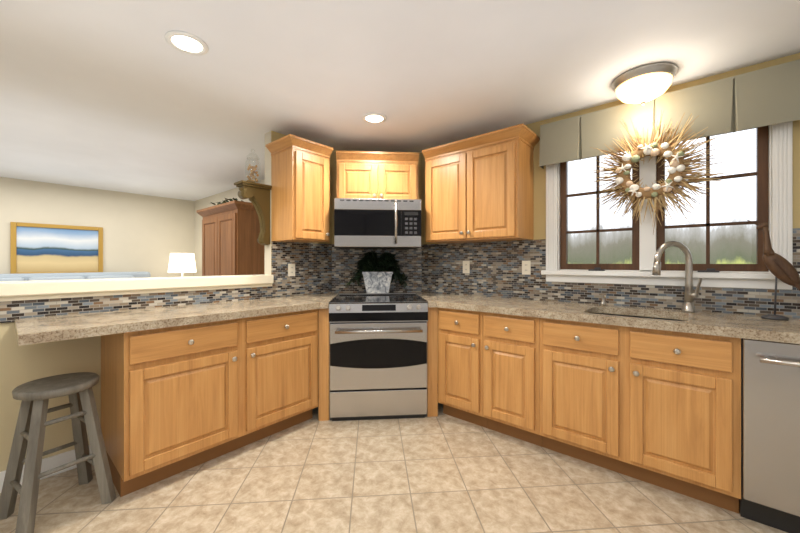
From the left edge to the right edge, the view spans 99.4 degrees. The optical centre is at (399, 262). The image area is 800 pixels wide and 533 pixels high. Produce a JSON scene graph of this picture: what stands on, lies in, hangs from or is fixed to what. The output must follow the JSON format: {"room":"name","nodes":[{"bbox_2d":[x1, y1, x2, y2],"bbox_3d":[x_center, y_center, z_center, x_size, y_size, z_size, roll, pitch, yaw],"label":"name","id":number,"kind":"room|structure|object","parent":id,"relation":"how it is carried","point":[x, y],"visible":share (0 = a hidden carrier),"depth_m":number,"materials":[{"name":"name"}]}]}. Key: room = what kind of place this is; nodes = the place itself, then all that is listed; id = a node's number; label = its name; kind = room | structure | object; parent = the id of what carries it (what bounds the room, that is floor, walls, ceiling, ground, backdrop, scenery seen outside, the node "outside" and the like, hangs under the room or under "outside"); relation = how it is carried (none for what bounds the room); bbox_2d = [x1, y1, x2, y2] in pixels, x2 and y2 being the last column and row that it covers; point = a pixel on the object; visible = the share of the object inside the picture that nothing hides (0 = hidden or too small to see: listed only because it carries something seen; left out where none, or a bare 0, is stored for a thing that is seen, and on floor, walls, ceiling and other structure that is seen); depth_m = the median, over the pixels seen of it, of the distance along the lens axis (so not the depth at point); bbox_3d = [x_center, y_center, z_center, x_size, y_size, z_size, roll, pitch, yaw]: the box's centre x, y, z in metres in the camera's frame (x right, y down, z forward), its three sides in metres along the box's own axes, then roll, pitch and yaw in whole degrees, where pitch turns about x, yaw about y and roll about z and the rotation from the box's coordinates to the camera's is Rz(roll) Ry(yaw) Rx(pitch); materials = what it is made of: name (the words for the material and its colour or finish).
{"room":"kitchen","nodes":[
{"label":"kitchen","id":0,"kind":"room"},
{"bbox_2d":[0,177,193,276],"bbox_3d":[-5.193,0.029,4.894,0.120,2.380,4.220,0,0,40],"label":"wall","id":1,"kind":"structure","parent":0,"point":[145,233],"depth_m":5.48,"materials":[{"name":"beige paint"}]},
{"bbox_2d":[10,222,102,273],"bbox_3d":[-5.004,-0.186,4.995,0.035,0.750,0.960,0,0,40],"label":"painting","id":2,"kind":"object","parent":1,"relation":"attached to","point":[42,248],"visible":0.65,"depth_m":4.95,"materials":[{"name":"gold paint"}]},
{"bbox_2d":[0,131,331,471],"bbox_3d":[-1.769,0.029,2.314,0.120,2.380,4.720,0,0,40],"label":"wall","id":3,"kind":"structure","parent":0,"point":[21,364],"depth_m":1.95,"materials":[{"name":"paint"}]},
{"bbox_2d":[0,445,90,492],"bbox_3d":[-2.552,1.163,1.288,0.014,0.110,2.142,0,0,40],"label":"baseboard","id":4,"kind":"structure","parent":3,"relation":"attached to","point":[52,462],"depth_m":1.95,"materials":[{"name":"white"}]},
{"bbox_2d":[0,274,273,301],"bbox_3d":[-2.235,0.153,1.764,0.210,0.100,3.278,0,0,40],"label":"ledge","id":5,"kind":"structure","parent":3,"relation":"on","point":[28,290],"depth_m":2.15,"materials":[{"name":"beige"}]},
{"bbox_2d":[0,241,331,322],"bbox_3d":[-1.423,0.064,2.619,0.012,0.510,2.233,0,0,40],"label":"backsplash","id":6,"kind":"structure","parent":3,"relation":"attached to","point":[312,262],"depth_m":2.69,"materials":[{"name":"tile"}]},
{"bbox_2d":[288,264,294,275],"bbox_3d":[-0.992,0.064,3.111,0.008,0.116,0.072,0,0,40],"label":"electrical outlet","id":7,"kind":"object","parent":6,"relation":"attached to","point":[291,269],"visible":1,"depth_m":3.11,"materials":[{"name":"beige plastic"}]},
{"bbox_2d":[234,180,271,244],"bbox_3d":[-1.260,-0.416,2.913,0.150,0.520,0.265,0,0,40],"label":"shelf","id":8,"kind":"object","parent":3,"relation":"attached to","point":[257,195],"visible":1,"depth_m":2.93,"materials":[{"name":"brown wood"}]},
{"bbox_2d":[245,149,260,182],"bbox_3d":[-1.262,-0.829,2.911,0.128,0.302,0.128,0,0,40],"label":"jar","id":9,"kind":"object","parent":8,"relation":"on","point":[253,169],"visible":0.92,"depth_m":2.90,"materials":[{"name":"clear glass"}]},
{"bbox_2d":[265,134,332,242],"bbox_3d":[-0.876,-0.607,2.972,0.384,0.830,0.431,0,0,40],"label":"upper cabinet","id":10,"kind":"object","parent":3,"relation":"attached to","point":[300,189],"visible":1,"depth_m":2.87,"materials":[{"name":"brown wood"}]},
{"bbox_2d":[194,179,264,275],"bbox_3d":[-2.235,0.029,5.071,4.160,2.380,0.120,0,0,40],"label":"wall","id":11,"kind":"structure","parent":0,"point":[203,203],"depth_m":6.15,"materials":[{"name":"beige paint"}]},
{"bbox_2d":[332,150,420,243],"bbox_3d":[-0.240,0.029,3.574,1.000,2.380,0.100,0,0,-5],"label":"wall","id":12,"kind":"structure","parent":0,"point":[334,178],"depth_m":3.49,"materials":[{"name":"beige paint"}]},
{"bbox_2d":[332,244,421,291],"bbox_3d":[-0.235,0.064,3.518,0.943,0.510,0.012,0,0,-5],"label":"backsplash","id":13,"kind":"structure","parent":12,"relation":"attached to","point":[344,260],"depth_m":3.50,"materials":[{"name":"tile"}]},
{"bbox_2d":[336,151,418,198],"bbox_3d":[-0.218,-0.793,3.309,0.762,0.457,0.391,0,0,-5],"label":"upper cabinet","id":14,"kind":"object","parent":12,"relation":"attached to","point":[374,175],"visible":0.73,"depth_m":3.15,"materials":[{"name":"brown wood"}]},
{"bbox_2d":[334,198,420,248],"bbox_3d":[-0.210,-0.351,3.206,0.760,0.420,0.603,0,0,-5],"label":"microwave","id":15,"kind":"object","parent":14,"relation":"attached to","point":[377,223],"visible":1,"depth_m":2.97,"materials":[{"name":"silver metal"}]},
{"bbox_2d":[0,383,787,532],"bbox_3d":[-1.696,1.248,2.292,8.820,0.060,5.020,0,0,40],"label":"floor","id":16,"kind":"structure","parent":0,"point":[441,472],"depth_m":1.79,"materials":[{"name":"tile"}]},
{"bbox_2d":[0,372,115,532],"bbox_3d":[-1.694,0.905,1.684,0.359,0.634,0.359,0,0,30],"label":"stool","id":17,"kind":"object","parent":16,"relation":"on","point":[34,396],"visible":1,"depth_m":1.63,"materials":[{"name":"grey wood"}]},
{"bbox_2d":[0,272,150,280],"bbox_3d":[-4.630,0.681,4.599,0.980,1.075,2.200,0,0,40],"label":"sofa","id":18,"kind":"object","parent":16,"relation":"on","point":[50,276],"visible":0.15,"depth_m":4.80,"materials":[{"name":"fabric"}]},
{"bbox_2d":[101,308,328,496],"bbox_3d":[-1.200,0.783,2.374,0.666,0.870,1.256,0,0,40],"label":"base cabinet","id":19,"kind":"object","parent":16,"relation":"on","point":[175,400],"visible":1,"depth_m":1.95,"materials":[{"name":"brown wood"}]},
{"bbox_2d":[14,292,361,345],"bbox_3d":[-1.124,0.324,2.432,0.683,0.045,2.154,0,0,40],"label":"countertop","id":20,"kind":"structure","parent":19,"relation":"on","point":[35,330],"depth_m":1.91,"materials":[{"name":"stone"}]},
{"bbox_2d":[196,200,264,275],"bbox_3d":[-2.194,0.243,4.567,1.185,1.950,0.585,0,0,40],"label":"armoire","id":21,"kind":"object","parent":16,"relation":"on","point":[231,245],"visible":0.4,"depth_m":4.20,"materials":[{"name":"brown wood"}]},
{"bbox_2d":[211,198,249,204],"bbox_3d":[-2.278,-0.804,4.576,0.721,0.143,0.444,0,0,40],"label":"greenery","id":22,"kind":"object","parent":21,"relation":"on","point":[226,200],"visible":0.17,"depth_m":4.45,"materials":[{"name":"green plant"}]},
{"bbox_2d":[329,293,427,420],"bbox_3d":[-0.185,0.753,2.903,0.762,0.930,0.707,0,0,-5],"label":"range","id":23,"kind":"object","parent":16,"relation":"on","point":[378,355],"visible":1,"depth_m":2.62,"materials":[{"name":"silver metal"}]},
{"bbox_2d":[427,307,486,427],"bbox_3d":[0.598,0.783,2.804,0.457,0.870,0.666,0,0,40],"label":"base cabinet","id":24,"kind":"object","parent":16,"relation":"on","point":[455,362],"visible":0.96,"depth_m":2.58,"materials":[{"name":"brown wood"}]},
{"bbox_2d":[362,292,799,343],"bbox_3d":[0.870,0.324,2.537,3.586,0.045,0.696,0,0,40],"label":"countertop","id":25,"kind":"structure","parent":24,"relation":"on","point":[746,326],"depth_m":2.02,"materials":[{"name":"stone"}]},
{"bbox_2d":[344,251,407,292],"bbox_3d":[-0.230,0.088,3.384,0.656,0.425,0.212,0,0,-5],"label":"plant","id":26,"kind":"object","parent":25,"relation":"on","point":[377,279],"visible":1,"depth_m":3.32,"materials":[{"name":"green plant"}]},
{"bbox_2d":[600,295,606,305],"bbox_3d":[1.427,0.262,2.380,0.044,0.078,0.070,0,0,40],"label":"soap dispenser","id":27,"kind":"object","parent":25,"relation":"on","point":[603,303],"visible":1,"depth_m":2.38,"materials":[{"name":"silver metal"}]},
{"bbox_2d":[594,313,683,320],"bbox_3d":[1.423,0.433,2.057,0.524,0.170,0.434,0,0,40],"label":"sink","id":28,"kind":"object","parent":25,"relation":"in","point":[639,316],"visible":0.08,"depth_m":2.21,"materials":[{"name":"silver metal"}]},
{"bbox_2d":[652,241,701,311],"bbox_3d":[1.688,0.083,2.067,0.232,0.436,0.224,0,0,40],"label":"faucet","id":29,"kind":"object","parent":25,"relation":"on","point":[690,295],"visible":1,"depth_m":2.07,"materials":[{"name":"silver metal"}]},
{"bbox_2d":[747,220,799,320],"bbox_3d":[2.007,0.029,1.823,0.213,0.544,0.102,0,0,40],"label":"heron","id":30,"kind":"object","parent":25,"relation":"on","point":[781,268],"visible":1,"depth_m":1.80,"materials":[{"name":"brown wood"}]},
{"bbox_2d":[483,312,542,446],"bbox_3d":[0.926,0.783,2.529,0.396,0.870,0.659,0,0,40],"label":"base cabinet","id":31,"kind":"object","parent":16,"relation":"on","point":[510,375],"visible":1,"depth_m":2.29,"materials":[{"name":"brown wood"}]},
{"bbox_2d":[539,313,740,513],"bbox_3d":[1.429,0.783,2.102,0.920,0.870,0.659,0,0,40],"label":"base cabinet","id":32,"kind":"object","parent":16,"relation":"on","point":[661,408],"visible":0.98,"depth_m":1.82,"materials":[{"name":"brown wood"}]},
{"bbox_2d":[739,338,799,532],"bbox_3d":[1.994,0.784,1.591,0.597,0.868,0.680,0,0,40],"label":"dishwasher","id":33,"kind":"object","parent":16,"relation":"on","point":[770,433],"visible":0.85,"depth_m":1.52,"materials":[{"name":"silver metal"}]},
{"bbox_3d":[-3.672,0.911,5.727,0.520,0.615,0.520,0,0,40],"label":"side table","id":34,"kind":"object","parent":16,"relation":"on","visible":0},
{"bbox_2d":[168,253,195,276],"bbox_3d":[-3.672,0.221,5.727,0.410,0.764,0.410,0,0,40],"label":"table lamp","id":35,"kind":"object","parent":34,"relation":"on","point":[182,263],"visible":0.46,"depth_m":5.58,"materials":[{"name":"white fabric"}]},
{"bbox_2d":[0,0,799,200],"bbox_3d":[-1.696,-1.202,2.292,8.820,0.080,5.020,0,0,40],"label":"ceiling","id":36,"kind":"structure","parent":0,"point":[119,95],"depth_m":2.04,"materials":[{"name":"white paint"}]},
{"bbox_2d":[165,30,207,54],"bbox_3d":[-1.123,-1.157,1.792,0.196,0.009,0.196,0,0,40],"label":"recessed light","id":37,"kind":"object","parent":36,"relation":"in","point":[186,42],"visible":1,"depth_m":1.78,"materials":[{"name":"white"}]},
{"bbox_2d":[362,113,386,123],"bbox_3d":[-0.205,-1.157,2.718,0.196,0.009,0.196,0,0,40],"label":"recessed light","id":38,"kind":"object","parent":36,"relation":"in","point":[374,118],"visible":1,"depth_m":2.71,"materials":[{"name":"white"}]},
{"bbox_2d":[611,62,677,105],"bbox_3d":[1.524,-1.075,2.129,0.336,0.172,0.336,0,0,40],"label":"flush-mount ceiling light","id":39,"kind":"object","parent":36,"relation":"attached to","point":[642,85],"visible":1,"depth_m":2.04,"materials":[{"name":"white glass"}]},
{"bbox_2d":[421,53,799,272],"bbox_3d":[1.450,0.029,2.598,4.420,2.380,0.120,0,0,40],"label":"wall","id":40,"kind":"structure","parent":0,"point":[539,203],"depth_m":2.55,"materials":[{"name":"beige paint"}]},
{"bbox_2d":[422,123,539,243],"bbox_3d":[0.673,-0.607,2.925,0.921,0.830,0.384,0,0,40],"label":"upper cabinet","id":41,"kind":"object","parent":40,"relation":"attached to","point":[479,188],"visible":1,"depth_m":2.76,"materials":[{"name":"brown wood"}]},
{"bbox_2d":[422,228,799,317],"bbox_3d":[1.616,0.064,2.371,3.633,0.510,0.012,0,0,40],"label":"backsplash","id":42,"kind":"structure","parent":40,"relation":"attached to","point":[495,268],"depth_m":2.76,"materials":[{"name":"tile"}]},
{"bbox_2d":[463,261,469,272],"bbox_3d":[0.623,0.038,3.200,0.072,0.116,0.008,0,0,40],"label":"electrical outlet","id":43,"kind":"object","parent":42,"relation":"attached to","point":[466,266],"visible":1,"depth_m":3.19,"materials":[{"name":"beige plastic"}]},
{"bbox_2d":[522,261,530,274],"bbox_3d":[1.054,0.038,2.834,0.072,0.116,0.008,0,0,40],"label":"electrical outlet","id":44,"kind":"object","parent":42,"relation":"attached to","point":[526,267],"visible":1,"depth_m":2.83,"materials":[{"name":"beige plastic"}]},
{"bbox_2d":[539,59,799,168],"bbox_3d":[1.918,-0.924,2.048,2.063,0.325,0.104,0,0,40],"label":"valance","id":45,"kind":"object","parent":40,"relation":"attached to","point":[767,96],"visible":0.9,"depth_m":2.08,"materials":[{"name":"fabric"}]},
{"bbox_2d":[579,110,732,232],"bbox_3d":[1.587,-0.575,2.182,0.801,0.792,0.096,0,0,40],"label":"wreath","id":46,"kind":"object","parent":45,"relation":"hanging from","point":[678,171],"visible":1,"depth_m":2.14,"materials":[{"name":"brown plant"}]},
{"bbox_2d":[541,121,799,289],"bbox_3d":[1.707,-0.402,2.344,1.370,1.100,0.175,0,0,40],"label":"window","id":47,"kind":"structure","parent":40,"relation":"in","point":[773,174],"depth_m":2.22,"materials":[{"name":"white wood"}]},
{"label":"outside","id":48,"kind":"structure","parent":0,"visible":0},
{"bbox_2d":[568,128,755,263],"bbox_3d":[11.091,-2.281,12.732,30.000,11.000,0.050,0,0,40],"label":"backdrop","id":49,"kind":"structure","parent":48,"point":[575,169],"depth_m":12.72,"materials":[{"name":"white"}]}
]}

